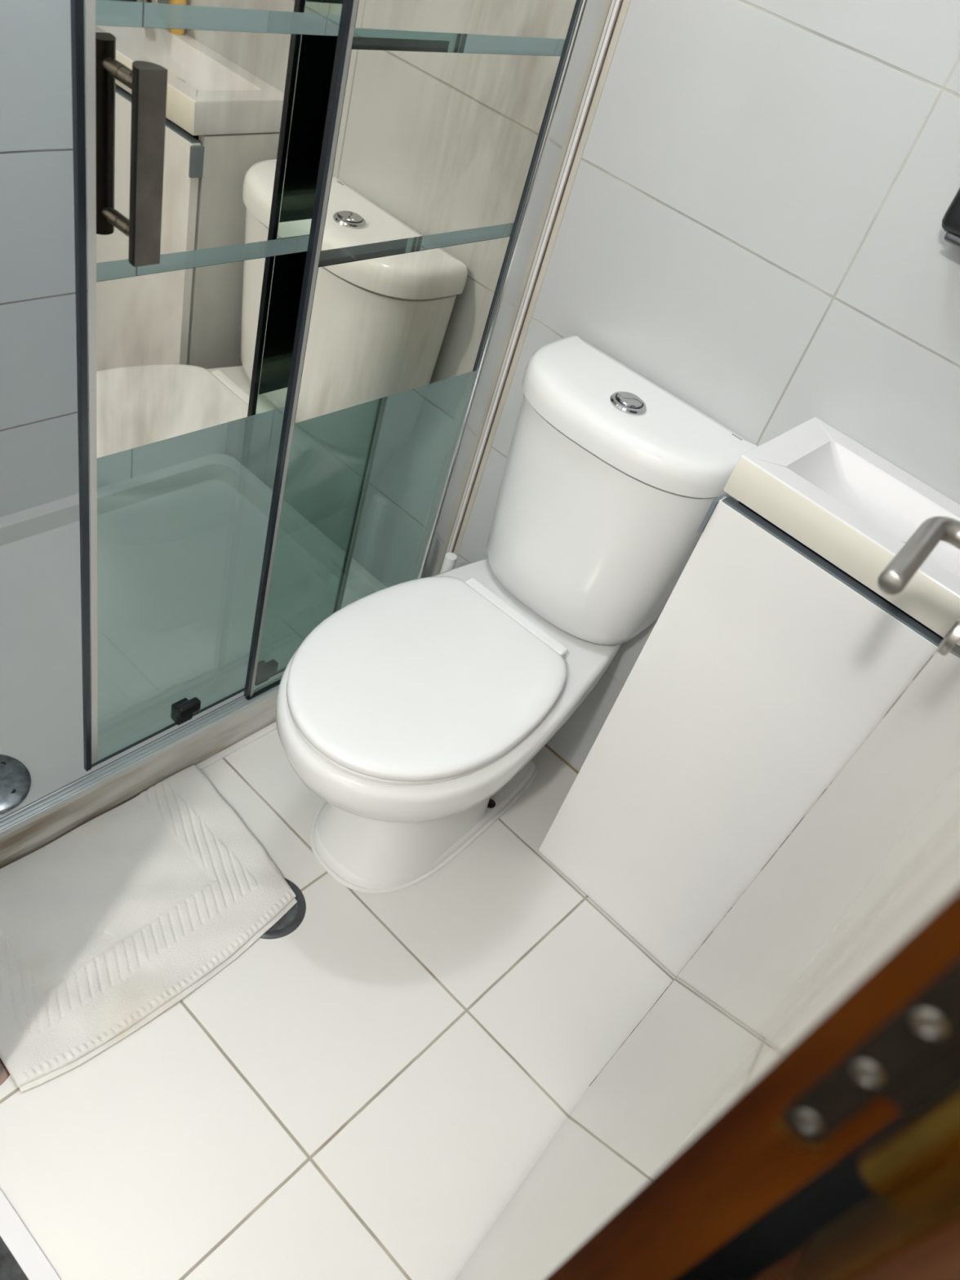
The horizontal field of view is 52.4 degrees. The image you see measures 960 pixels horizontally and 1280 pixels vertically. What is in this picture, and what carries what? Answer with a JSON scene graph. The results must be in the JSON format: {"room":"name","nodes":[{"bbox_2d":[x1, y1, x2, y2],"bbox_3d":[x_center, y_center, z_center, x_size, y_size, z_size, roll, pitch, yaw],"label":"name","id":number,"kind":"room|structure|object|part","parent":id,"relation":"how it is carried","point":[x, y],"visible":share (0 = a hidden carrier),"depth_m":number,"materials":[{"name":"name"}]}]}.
{"room":"bathroom","nodes":[
{"label":"bathroom","id":0,"kind":"room"},
{"bbox_2d":[0,0,268,517],"bbox_3d":[-0.751,-1.070,1.158,0.100,2.420,1.248,40,45,22],"label":"wall","id":1,"kind":"structure","parent":0,"point":[39,432],"depth_m":1.69,"materials":[{"name":"tile"}]},
{"bbox_2d":[0,728,675,1279],"bbox_3d":[-0.694,0.991,0.868,2.850,0.100,3.298,40,45,22],"label":"floor","id":2,"kind":"structure","parent":0,"point":[362,1092],"depth_m":1.38,"materials":[{"name":"tile"}]},
{"bbox_2d":[0,1057,9,1085],"bbox_3d":[-0.658,0.552,1.279,0.092,0.002,0.092,40,45,22],"label":"disc","id":3,"kind":"object","parent":2,"relation":"on","point":[4,1073],"visible":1,"depth_m":1.28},
{"bbox_2d":[0,1188,60,1279],"bbox_3d":[-0.447,0.837,1.129,0.618,0.103,0.025,40,45,22],"label":"trim","id":4,"kind":"structure","parent":2,"relation":"on","point":[22,1246],"depth_m":1.15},
{"bbox_2d":[0,693,277,869],"bbox_3d":[-0.488,0.180,1.683,0.022,0.088,1.148,40,45,22],"label":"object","id":5,"kind":"structure","parent":2,"relation":"on","point":[29,837],"depth_m":1.59,"materials":[{"name":"stone"}]},
{"bbox_2d":[0,0,621,836],"bbox_3d":[-0.242,-0.515,1.047,0.030,1.864,1.146,40,45,22],"label":"shower frame","id":6,"kind":"object","parent":5,"relation":"on","point":[425,143],"visible":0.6,"depth_m":1.32,"materials":[{"name":"green glass"}]},
{"bbox_3d":[-0.029,-0.641,1.258,0.006,1.852,0.440,40,45,22],"label":"glass pane","id":7,"kind":"part","parent":6,"relation":"part of","materials":[{"name":"clear glass"}]},
{"bbox_2d":[70,0,466,771],"bbox_3d":[-0.218,-0.556,1.119,0.059,1.888,0.523,37,44,19],"label":"sliding shower door","id":8,"kind":"structure","parent":6,"relation":"attached to","point":[197,139],"depth_m":1.10,"materials":[{"name":"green glass"}]},
{"bbox_3d":[-0.364,-0.427,1.014,0.028,0.015,0.015,40,45,22],"label":"handle post","id":9,"kind":"part","parent":8,"relation":"part of","materials":[{"name":"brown metal"}]},
{"bbox_3d":[-0.328,-0.528,0.921,0.028,0.015,0.015,40,45,22],"label":"handle post","id":10,"kind":"part","parent":8,"relation":"part of","materials":[{"name":"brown metal"}]},
{"bbox_3d":[-0.331,-0.463,0.961,0.022,0.186,0.030,40,45,22],"label":"pull handle","id":11,"kind":"part","parent":8,"relation":"part of","materials":[{"name":"brown metal"}]},
{"bbox_2d":[0,764,297,1092],"bbox_3d":[-0.533,0.406,1.470,0.332,0.018,0.487,40,45,22],"label":"bath mat","id":12,"kind":"object","parent":2,"relation":"on","point":[106,926],"visible":1,"depth_m":1.46,"materials":[{"name":"white fabric"}]},
{"bbox_2d":[0,453,386,818],"bbox_3d":[-0.742,-0.017,1.824,0.676,0.052,1.148,40,45,22],"label":"shower tray","id":13,"kind":"object","parent":2,"relation":"on","point":[180,547],"visible":0.81,"depth_m":1.95,"materials":[{"name":"white plastic"}]},
{"bbox_2d":[259,877,306,938],"bbox_3d":[-0.333,0.421,1.547,0.114,0.002,0.114,40,45,22],"label":"floor drain","id":14,"kind":"object","parent":2,"relation":"on","point":[294,917],"visible":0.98,"depth_m":1.54,"materials":[{"name":"grey metal"}]},
{"bbox_2d":[440,552,457,573],"bbox_3d":[-0.095,-0.028,1.865,0.092,0.345,0.092,40,45,22],"label":"toilet brush","id":15,"kind":"object","parent":2,"relation":"on","point":[450,559],"visible":0.18,"depth_m":1.75,"materials":[{"name":"white plastic"}]},
{"bbox_2d":[275,334,757,893],"bbox_3d":[-0.022,0.019,1.505,0.385,0.789,0.661,40,45,22],"label":"toilet","id":16,"kind":"object","parent":2,"relation":"on","point":[419,712],"visible":0.97,"depth_m":1.43,"materials":[{"name":"white ceramic"}]},
{"bbox_3d":[-0.086,0.062,1.426,0.332,0.014,0.423,40,45,22],"label":"seat","id":17,"kind":"part","parent":16,"relation":"part of","materials":[{"name":"white plastic"}]},
{"bbox_3d":[-0.082,0.050,1.413,0.338,0.019,0.426,40,45,22],"label":"seat lid","id":18,"kind":"part","parent":16,"relation":"part of","materials":[{"name":"white plastic"}]},
{"bbox_3d":[0.166,-0.190,1.551,0.355,0.333,0.187,40,45,22],"label":"tank","id":19,"kind":"part","parent":16,"relation":"part of","materials":[{"name":"white ceramic"}]},
{"bbox_3d":[0.214,-0.326,1.424,0.369,0.051,0.201,40,45,22],"label":"tank lid","id":20,"kind":"part","parent":16,"relation":"part of","materials":[{"name":"white ceramic"}]},
{"bbox_2d":[538,494,943,976],"bbox_3d":[0.414,0.176,1.495,0.406,0.800,0.215,40,45,22],"label":"vanity cabinet","id":21,"kind":"object","parent":2,"relation":"on","point":[766,665],"visible":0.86,"depth_m":1.37,"materials":[{"name":"white paint"}]},
{"bbox_2d":[724,417,959,638],"bbox_3d":[0.527,-0.128,1.213,0.404,0.054,0.212,40,45,22],"label":"washbasin","id":22,"kind":"object","parent":21,"relation":"in","point":[849,504],"visible":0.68,"depth_m":1.21,"materials":[{"name":"white ceramic"}]},
{"bbox_2d":[224,0,959,772],"bbox_3d":[0.320,-0.796,1.277,1.868,2.420,0.100,40,45,22],"label":"wall","id":23,"kind":"structure","parent":0,"point":[762,193],"depth_m":1.31,"materials":[{"name":"tile"}]},
{"bbox_2d":[195,721,276,770],"bbox_3d":[-0.487,0.221,1.706,0.013,0.006,1.148,40,45,22],"label":"trim","id":24,"kind":"structure","parent":23,"relation":"attached to","point":[273,726],"depth_m":1.75,"materials":[{"name":"white tile"}]},
{"bbox_2d":[452,0,631,555],"bbox_3d":[0.148,-0.718,1.415,0.011,1.860,0.002,40,45,22],"label":"trim","id":25,"kind":"structure","parent":23,"relation":"attached to","point":[625,4],"depth_m":1.52,"materials":[{"name":"silver metal"}]},
{"bbox_2d":[544,744,578,773],"bbox_3d":[0.232,0.295,1.905,0.958,0.003,0.004,40,45,22],"label":"trim","id":26,"kind":"structure","parent":23,"relation":"attached to","point":[545,745],"depth_m":1.94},
{"bbox_2d":[941,187,959,248],"bbox_3d":[0.591,-0.516,1.049,0.095,0.201,0.054,40,45,22],"label":"wall dispenser","id":27,"kind":"object","parent":23,"relation":"attached to","point":[950,224],"visible":1,"depth_m":1.10,"materials":[{"name":"black plastic"}]},
{"bbox_2d":[673,1081,959,1279],"bbox_3d":[0.511,-0.017,0.507,0.100,2.420,1.248,40,45,22],"label":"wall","id":28,"kind":"structure","parent":0,"point":[790,1224],"depth_m":0.55,"materials":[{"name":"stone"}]},
{"bbox_3d":[-0.494,-0.329,0.454,1.668,2.420,0.100,40,45,22],"label":"wall","id":29,"kind":"structure","parent":0,"visible":0},
{"bbox_2d":[454,515,959,1279],"bbox_3d":[0.216,0.081,0.575,0.105,2.020,0.661,36,43,17],"label":"door","id":30,"kind":"structure","parent":29,"relation":"in","point":[822,1009],"depth_m":0.34,"materials":[{"name":"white wood"}]},
{"bbox_3d":[0.116,0.126,0.231,0.002,0.177,0.030,40,45,22],"label":"frame","id":31,"kind":"part","parent":30,"relation":"part of","materials":[{"name":"brown wood"}]},
{"bbox_3d":[0.334,-0.055,0.705,0.064,0.018,0.137,40,45,22],"label":"lever handle","id":32,"kind":"part","parent":30,"relation":"part of","materials":[{"name":"metal"}]},
{"bbox_2d":[752,1216,959,1279],"bbox_3d":[0.058,0.266,0.283,0.044,2.080,0.150,40,45,22],"label":"trim","id":33,"kind":"structure","parent":29,"relation":"attached to","point":[935,1255],"depth_m":0.22,"materials":[{"name":"brown wood"}]}
]}

